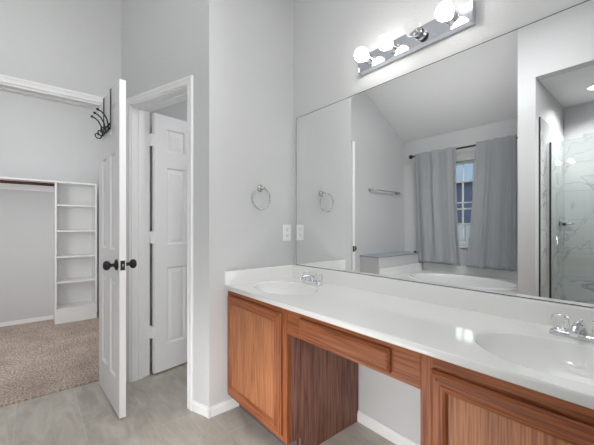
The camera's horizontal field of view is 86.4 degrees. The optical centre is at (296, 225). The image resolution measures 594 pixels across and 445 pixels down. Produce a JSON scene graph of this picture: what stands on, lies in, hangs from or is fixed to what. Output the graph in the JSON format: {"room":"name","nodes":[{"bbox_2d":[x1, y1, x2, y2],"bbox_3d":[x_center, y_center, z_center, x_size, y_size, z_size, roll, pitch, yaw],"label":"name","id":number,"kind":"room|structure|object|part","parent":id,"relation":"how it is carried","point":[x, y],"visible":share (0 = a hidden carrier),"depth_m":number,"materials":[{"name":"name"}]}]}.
{"room":"bathroom","nodes":[
{"label":"bathroom","id":0,"kind":"room"},
{"bbox_2d":[0,91,98,322],"bbox_3d":[-3.293,-0.375,3.682,1.940,3.050,0.120,0,0,-40],"label":"wall","id":1,"kind":"structure","parent":0,"point":[41,139],"depth_m":3.75,"materials":[{"name":"grey paint"}]},
{"bbox_2d":[0,183,52,191],"bbox_3d":[-3.442,-0.460,3.464,1.226,0.089,0.018,0,0,-40],"label":"cleat","id":2,"kind":"object","parent":1,"relation":"attached to","point":[7,186],"visible":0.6,"depth_m":3.69,"materials":[{"name":"white paint"}]},
{"bbox_2d":[0,177,54,182],"bbox_3d":[-3.352,-0.514,3.357,1.226,0.018,0.298,0,0,-40],"label":"closet shelf","id":3,"kind":"object","parent":2,"relation":"on","point":[1,178],"visible":0.6,"depth_m":3.51,"materials":[{"name":"white paint"}]},
{"bbox_2d":[0,315,52,326],"bbox_3d":[-3.455,1.119,3.475,1.225,0.062,0.013,0,0,-40],"label":"baseboard","id":4,"kind":"structure","parent":1,"relation":"attached to","point":[2,324],"depth_m":3.70,"materials":[{"name":"white paint"}]},
{"bbox_2d":[0,0,120,97],"bbox_3d":[-2.176,-0.375,1.773,2.210,3.050,0.130,0,0,-40],"label":"wall","id":5,"kind":"structure","parent":0,"point":[75,45],"depth_m":2.17,"materials":[{"name":"grey paint"}]},
{"bbox_2d":[0,82,100,109],"bbox_3d":[-1.701,0.128,2.172,0.630,2.045,0.134,0,0,-40],"label":"lining","id":6,"kind":"object","parent":5,"relation":"attached to","point":[5,87],"visible":0.25,"depth_m":2.14,"materials":[{"name":"white paint"}]},
{"bbox_2d":[99,79,136,418],"bbox_3d":[-1.231,0.135,2.094,0.182,2.010,0.599,0,0,-42],"label":"door","id":7,"kind":"structure","parent":6,"relation":"attached to","point":[112,146],"depth_m":1.98,"materials":[{"name":"white paint"}]},
{"bbox_2d":[91,89,110,138],"bbox_3d":[-1.270,-0.732,2.081,0.124,0.288,0.226,0,0,-42],"label":"coat hook rack","id":8,"kind":"object","parent":7,"relation":"hanging from","point":[104,127],"visible":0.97,"depth_m":2.06,"materials":[{"name":"black metal"}]},
{"bbox_3d":[-1.310,-0.675,2.180,0.035,0.180,0.141,0,0,-42],"label":"panel","id":9,"kind":"part","parent":7,"relation":"part of","materials":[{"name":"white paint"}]},
{"bbox_3d":[-1.310,-0.155,2.180,0.035,0.610,0.141,0,0,-42],"label":"panel","id":10,"kind":"part","parent":7,"relation":"part of","materials":[{"name":"white paint"}]},
{"bbox_3d":[-1.310,0.632,2.180,0.035,0.605,0.141,0,0,-42],"label":"panel","id":11,"kind":"part","parent":7,"relation":"part of","materials":[{"name":"white paint"}]},
{"bbox_3d":[-1.116,0.235,1.886,0.074,0.068,0.068,0,0,-42],"label":"knob","id":12,"kind":"part","parent":7,"relation":"part of","materials":[{"name":"black metal"}]},
{"bbox_3d":[-1.151,-0.675,2.006,0.035,0.180,0.141,0,0,-42],"label":"panel","id":13,"kind":"part","parent":7,"relation":"part of","materials":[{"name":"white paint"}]},
{"bbox_3d":[-1.151,-0.155,2.006,0.035,0.610,0.141,0,0,-42],"label":"panel","id":14,"kind":"part","parent":7,"relation":"part of","materials":[{"name":"white paint"}]},
{"bbox_3d":[-1.151,0.632,2.006,0.035,0.605,0.141,0,0,-42],"label":"panel","id":15,"kind":"part","parent":7,"relation":"part of","materials":[{"name":"white paint"}]},
{"bbox_3d":[-1.036,0.235,1.879,0.025,0.058,0.002,0,0,-42],"label":"latch plate","id":16,"kind":"part","parent":7,"relation":"part of","materials":[{"name":"metal"}]},
{"bbox_3d":[-1.036,0.235,1.959,0.074,0.068,0.068,0,0,-42],"label":"knob","id":17,"kind":"part","parent":7,"relation":"part of","materials":[{"name":"black metal"}]},
{"bbox_2d":[0,74,102,102],"bbox_3d":[-1.654,0.105,2.116,0.720,2.090,0.016,0,0,-40],"label":"door frame","id":18,"kind":"structure","parent":5,"relation":"attached to","point":[3,78],"depth_m":2.11,"materials":[{"name":"white paint"}]},
{"bbox_2d":[121,0,208,405],"bbox_3d":[-0.927,-0.375,2.230,1.020,3.050,0.140,0,0,31],"label":"wall","id":19,"kind":"structure","parent":0,"point":[163,42],"depth_m":1.98,"materials":[{"name":"grey paint"}]},
{"bbox_2d":[131,85,186,381],"bbox_3d":[-0.919,0.128,2.225,0.630,2.045,0.144,0,0,31],"label":"door frame","id":20,"kind":"structure","parent":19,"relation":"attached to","point":[140,111],"depth_m":2.36,"materials":[{"name":"white paint"}]},
{"bbox_2d":[149,113,186,373],"bbox_3d":[-0.927,0.133,2.671,0.047,2.010,0.632,0,0,39],"label":"door","id":21,"kind":"structure","parent":20,"relation":"attached to","point":[168,137],"depth_m":2.52,"materials":[{"name":"white paint"}]},
{"bbox_3d":[-0.995,-0.677,2.578,0.035,0.180,0.158,0,0,39],"label":"panel","id":22,"kind":"part","parent":21,"relation":"part of","materials":[{"name":"white paint"}]},
{"bbox_3d":[-0.995,-0.157,2.578,0.035,0.610,0.158,0,0,39],"label":"panel","id":23,"kind":"part","parent":21,"relation":"part of","materials":[{"name":"white paint"}]},
{"bbox_3d":[-0.995,0.630,2.578,0.035,0.605,0.158,0,0,39],"label":"panel","id":24,"kind":"part","parent":21,"relation":"part of","materials":[{"name":"white paint"}]},
{"bbox_2d":[126,75,192,410],"bbox_3d":[-0.960,0.105,2.158,0.720,2.090,0.016,0,0,31],"label":"door frame","id":25,"kind":"structure","parent":19,"relation":"attached to","point":[188,81],"depth_m":1.99,"materials":[{"name":"white paint"}]},
{"bbox_2d":[192,400,210,418],"bbox_3d":[-0.585,1.119,1.932,0.154,0.062,0.013,0,0,31],"label":"baseboard","id":26,"kind":"structure","parent":19,"relation":"attached to","point":[197,407],"depth_m":1.93,"materials":[{"name":"white paint"}]},
{"bbox_2d":[150,100,186,363],"bbox_3d":[-0.563,-0.100,3.235,2.060,2.500,0.080,0,0,-40],"label":"wall","id":27,"kind":"structure","parent":0,"point":[179,110],"depth_m":2.63,"materials":[{"name":"grey paint"}]},
{"bbox_2d":[0,312,395,444],"bbox_3d":[-0.899,1.169,1.972,4.200,0.062,5.580,0,0,-40],"label":"floor","id":28,"kind":"structure","parent":0,"point":[157,413],"depth_m":2.01,"materials":[{"name":"beige tile"}]},
{"bbox_2d":[53,181,96,324],"bbox_3d":[-2.728,0.308,3.889,0.415,1.660,0.288,0,0,-40],"label":"shelving unit","id":29,"kind":"object","parent":28,"relation":"on","point":[74,203],"visible":0.99,"depth_m":3.94,"materials":[{"name":"white paint"}]},
{"bbox_2d":[0,180,53,185],"bbox_3d":[-3.295,-0.478,3.288,1.224,0.034,0.034,0,0,-40],"label":"closet rod","id":30,"kind":"object","parent":29,"relation":"attached to","point":[1,181],"visible":1,"depth_m":3.52,"materials":[{"name":"brown wood"}]},
{"bbox_3d":[-2.879,0.308,3.761,0.018,1.660,0.288,0,0,-40],"label":"panel","id":31,"kind":"part","parent":29,"relation":"part of","materials":[{"name":"white paint"}]},
{"bbox_3d":[-2.818,0.317,3.997,0.379,1.642,0.006,0,0,-40],"label":"panel","id":32,"kind":"part","parent":29,"relation":"part of","materials":[{"name":"white paint"}]},
{"bbox_3d":[-2.728,-0.513,3.889,0.379,0.018,0.288,0,0,-40],"label":"panel","id":33,"kind":"part","parent":29,"relation":"part of","materials":[{"name":"white paint"}]},
{"bbox_3d":[-2.726,0.976,3.888,0.379,0.018,0.280,0,0,-40],"label":"shelf","id":34,"kind":"part","parent":29,"relation":"part of","materials":[{"name":"white paint"}]},
{"bbox_3d":[-2.726,0.663,3.888,0.379,0.018,0.280,0,0,-40],"label":"shelf","id":35,"kind":"part","parent":29,"relation":"part of","materials":[{"name":"white paint"}]},
{"bbox_3d":[-2.726,0.365,3.888,0.379,0.018,0.280,0,0,-40],"label":"shelf","id":36,"kind":"part","parent":29,"relation":"part of","materials":[{"name":"white paint"}]},
{"bbox_3d":[-2.726,0.061,3.888,0.379,0.018,0.280,0,0,-40],"label":"shelf","id":37,"kind":"part","parent":29,"relation":"part of","materials":[{"name":"white paint"}]},
{"bbox_3d":[-2.726,-0.243,3.888,0.379,0.018,0.280,0,0,-40],"label":"shelf","id":38,"kind":"part","parent":29,"relation":"part of","materials":[{"name":"white paint"}]},
{"bbox_3d":[-2.576,0.308,4.017,0.018,1.660,0.288,0,0,-40],"label":"panel","id":39,"kind":"part","parent":29,"relation":"part of","materials":[{"name":"white paint"}]},
{"bbox_2d":[227,290,357,444],"bbox_3d":[-0.044,0.772,1.917,0.558,0.754,0.600,0,0,-40],"label":"vanity cabinet","id":40,"kind":"object","parent":28,"relation":"on","point":[302,392],"visible":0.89,"depth_m":1.67,"materials":[{"name":"brown wood"}]},
{"bbox_3d":[-0.250,0.728,1.754,0.011,0.491,0.434,0,0,-40],"label":"door","id":41,"kind":"part","parent":40,"relation":"part of","materials":[{"name":"brown wood"}]},
{"bbox_3d":[-0.254,1.000,1.750,0.022,0.054,0.542,0,0,-40],"label":"door rail","id":42,"kind":"part","parent":40,"relation":"part of","materials":[{"name":"brown wood"}]},
{"bbox_3d":[-0.254,0.455,1.750,0.022,0.054,0.542,0,0,-40],"label":"door rail","id":43,"kind":"part","parent":40,"relation":"part of","materials":[{"name":"brown wood"}]},
{"bbox_3d":[-0.232,1.035,1.758,0.020,0.040,0.520,0,0,-40],"label":"frame rail","id":44,"kind":"part","parent":40,"relation":"part of","materials":[{"name":"brown wood"}]},
{"bbox_3d":[-0.232,0.420,1.758,0.020,0.050,0.520,0,0,-40],"label":"frame rail","id":45,"kind":"part","parent":40,"relation":"part of","materials":[{"name":"brown wood"}]},
{"bbox_2d":[420,353,593,444],"bbox_3d":[0.782,0.772,0.935,0.558,0.754,0.605,0,0,-40],"label":"vanity cabinet","id":46,"kind":"object","parent":28,"relation":"on","point":[459,405],"visible":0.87,"depth_m":0.84,"materials":[{"name":"brown wood"}]},
{"bbox_2d":[224,264,593,409],"bbox_3d":[0.375,0.391,1.418,0.559,0.218,1.902,0,0,-40],"label":"countertop","id":47,"kind":"structure","parent":46,"relation":"on","point":[503,337],"depth_m":1.20,"materials":[{"name":"white stone"}]},
{"bbox_2d":[253,281,317,294],"bbox_3d":[-0.075,0.434,1.894,0.330,0.132,0.462,0,0,-40],"label":"sink basin","id":48,"kind":"object","parent":47,"relation":"in","point":[268,287],"depth_m":2.05,"materials":[{"name":"white ceramic"}]},
{"bbox_2d":[299,272,322,284],"bbox_3d":[0.065,0.332,1.993,0.140,0.070,0.160,0,0,-40],"label":"faucet","id":49,"kind":"object","parent":47,"relation":"on","point":[314,279],"visible":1,"depth_m":1.98,"materials":[{"name":"silver metal"}]},
{"bbox_3d":[0.064,0.328,1.991,0.136,0.053,0.035,0,0,-40],"label":"spout","id":50,"kind":"part","parent":49,"relation":"part of","materials":[{"name":"silver metal"}]},
{"bbox_3d":[0.099,0.358,2.021,0.052,0.019,0.160,0,0,-40],"label":"plate","id":51,"kind":"part","parent":49,"relation":"part of","materials":[{"name":"silver metal"}]},
{"bbox_3d":[0.132,0.321,1.982,0.049,0.040,0.049,0,0,27],"label":"handle","id":52,"kind":"part","parent":49,"relation":"part of","materials":[{"name":"white plastic"}]},
{"bbox_2d":[287,310,419,388],"bbox_3d":[0.172,0.457,1.262,0.040,0.123,0.678,0,0,-40],"label":"apron","id":53,"kind":"object","parent":47,"relation":"attached to","point":[402,364],"visible":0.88,"depth_m":1.17,"materials":[{"name":"brown wood"}]},
{"bbox_3d":[0.162,0.461,1.258,0.019,0.078,0.478,0,0,-40],"label":"drawer","id":54,"kind":"part","parent":53,"relation":"part of","materials":[{"name":"brown wood"}]},
{"bbox_2d":[474,332,593,384],"bbox_3d":[0.753,0.434,0.890,0.330,0.132,0.462,0,0,-40],"label":"sink basin","id":55,"kind":"object","parent":47,"relation":"in","point":[570,361],"depth_m":1.02,"materials":[{"name":"white ceramic"}]},
{"bbox_2d":[549,313,593,343],"bbox_3d":[0.890,0.332,1.002,0.140,0.070,0.160,0,0,-40],"label":"faucet","id":56,"kind":"object","parent":47,"relation":"on","point":[578,330],"visible":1,"depth_m":1.03,"materials":[{"name":"silver metal"}]},
{"bbox_3d":[0.891,0.346,1.069,0.037,0.007,0.037,0,0,-13],"label":"handle stem","id":57,"kind":"part","parent":56,"relation":"part of","materials":[{"name":"silver metal"}]},
{"bbox_3d":[0.891,0.321,1.069,0.049,0.040,0.049,0,0,27],"label":"handle","id":58,"kind":"part","parent":56,"relation":"part of","materials":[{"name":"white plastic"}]},
{"bbox_3d":[0.924,0.358,1.030,0.052,0.019,0.160,0,0,-40],"label":"plate","id":59,"kind":"part","parent":56,"relation":"part of","materials":[{"name":"silver metal"}]},
{"bbox_3d":[0.888,0.328,1.001,0.136,0.053,0.035,0,0,-40],"label":"spout","id":60,"kind":"part","parent":56,"relation":"part of","materials":[{"name":"silver metal"}]},
{"bbox_3d":[0.957,0.321,0.992,0.049,0.040,0.049,0,0,-18],"label":"handle","id":61,"kind":"part","parent":56,"relation":"part of","materials":[{"name":"white plastic"}]},
{"bbox_3d":[0.587,0.733,0.760,0.011,0.481,0.436,0,0,-40],"label":"door","id":62,"kind":"part","parent":46,"relation":"part of","materials":[{"name":"brown wood"}]},
{"bbox_3d":[0.594,0.420,0.777,0.020,0.050,0.525,0,0,-40],"label":"frame rail","id":63,"kind":"part","parent":46,"relation":"part of","materials":[{"name":"brown wood"}]},
{"bbox_2d":[209,0,293,405],"bbox_3d":[0.144,-0.375,2.550,1.860,3.050,0.120,0,0,-40],"label":"wall","id":64,"kind":"structure","parent":0,"point":[251,42],"depth_m":2.07,"materials":[{"name":"grey paint"}]},
{"bbox_2d":[207,398,238,418],"bbox_3d":[-0.453,1.119,1.959,0.214,0.062,0.013,0,0,-40],"label":"baseboard","id":65,"kind":"structure","parent":64,"relation":"attached to","point":[228,404],"depth_m":1.95,"materials":[{"name":"white paint"}]},
{"bbox_2d":[251,185,270,209],"bbox_3d":[-0.248,-0.192,2.106,0.153,0.172,0.053,0,0,-40],"label":"towel ring","id":66,"kind":"object","parent":64,"relation":"attached to","point":[260,188],"visible":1,"depth_m":2.10,"materials":[{"name":"silver metal"}]},
{"bbox_3d":[-0.234,-0.254,2.117,0.048,0.048,0.053,0,0,-40],"label":"post","id":67,"kind":"part","parent":66,"relation":"part of","materials":[{"name":"silver metal"}]},
{"bbox_2d":[283,225,290,240],"bbox_3d":[-0.072,0.048,2.282,0.072,0.116,0.009,0,0,-40],"label":"wall outlet","id":68,"kind":"object","parent":64,"relation":"attached to","point":[286,228],"visible":1,"depth_m":2.28,"materials":[{"name":"white plastic"}]},
{"bbox_2d":[294,0,585,443],"bbox_3d":[0.827,-0.375,1.412,0.120,3.050,2.500,0,0,-40],"label":"wall","id":69,"kind":"structure","parent":0,"point":[328,34],"depth_m":1.79,"materials":[{"name":"grey paint"}]},
{"bbox_2d":[357,410,419,444],"bbox_3d":[0.575,1.119,1.608,0.013,0.062,0.691,0,0,-40],"label":"baseboard","id":70,"kind":"structure","parent":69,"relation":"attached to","point":[395,437],"depth_m":1.72,"materials":[{"name":"white paint"}]},
{"bbox_2d":[354,0,475,75],"bbox_3d":[0.522,-0.928,1.564,0.150,0.103,0.619,0,0,-40],"label":"vanity light bar","id":71,"kind":"object","parent":69,"relation":"attached to","point":[449,21],"visible":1,"depth_m":1.51,"materials":[{"name":"silver metal"}]},
{"bbox_3d":[0.350,-0.928,1.714,0.079,0.074,0.074,0,0,-40],"label":"bulb","id":72,"kind":"part","parent":71,"relation":"part of","materials":[{"name":"white glass"}]},
{"bbox_2d":[364,54,373,64],"bbox_3d":[0.394,-0.928,1.751,0.036,0.053,0.053,0,0,-40],"label":"socket","id":73,"kind":"object","parent":71,"relation":"attached to","point":[370,59],"depth_m":1.75,"materials":[{"name":"silver metal"}]},
{"bbox_3d":[0.447,-0.928,1.599,0.079,0.074,0.074,0,0,-40],"label":"bulb","id":74,"kind":"part","parent":71,"relation":"part of","materials":[{"name":"white glass"}]},
{"bbox_2d":[388,42,397,52],"bbox_3d":[0.491,-0.928,1.636,0.036,0.053,0.053,0,0,-40],"label":"socket","id":75,"kind":"object","parent":71,"relation":"attached to","point":[394,48],"depth_m":1.63,"materials":[{"name":"silver metal"}]},
{"bbox_3d":[0.543,-0.928,1.484,0.079,0.074,0.074,0,0,-40],"label":"bulb","id":76,"kind":"part","parent":71,"relation":"part of","materials":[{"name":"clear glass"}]},
{"bbox_2d":[414,28,425,39],"bbox_3d":[0.587,-0.928,1.521,0.036,0.053,0.053,0,0,-40],"label":"socket","id":77,"kind":"object","parent":71,"relation":"attached to","point":[421,35],"depth_m":1.51,"materials":[{"name":"grey metal"}]},
{"bbox_3d":[0.640,-0.928,1.369,0.079,0.074,0.074,0,0,-40],"label":"bulb","id":78,"kind":"part","parent":71,"relation":"part of","materials":[{"name":"white glass"}]},
{"bbox_2d":[446,12,457,25],"bbox_3d":[0.684,-0.928,1.406,0.036,0.053,0.053,0,0,-40],"label":"socket","id":79,"kind":"object","parent":71,"relation":"attached to","point":[453,21],"depth_m":1.40,"materials":[{"name":"silver metal"}]},
{"bbox_2d":[292,264,593,332],"bbox_3d":[0.581,0.325,1.592,0.020,0.086,1.902,0,0,-40],"label":"backsplash","id":80,"kind":"structure","parent":69,"relation":"attached to","point":[518,308],"depth_m":1.40,"materials":[{"name":"white stone"}]},
{"bbox_2d":[296,0,593,307],"bbox_3d":[0.592,-0.251,1.592,0.007,1.064,1.853,0,0,-40],"label":"vanity mirror","id":81,"kind":"object","parent":69,"relation":"attached to","point":[472,168],"visible":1,"depth_m":1.38,"materials":[{"name":"clear glass"}]}
]}

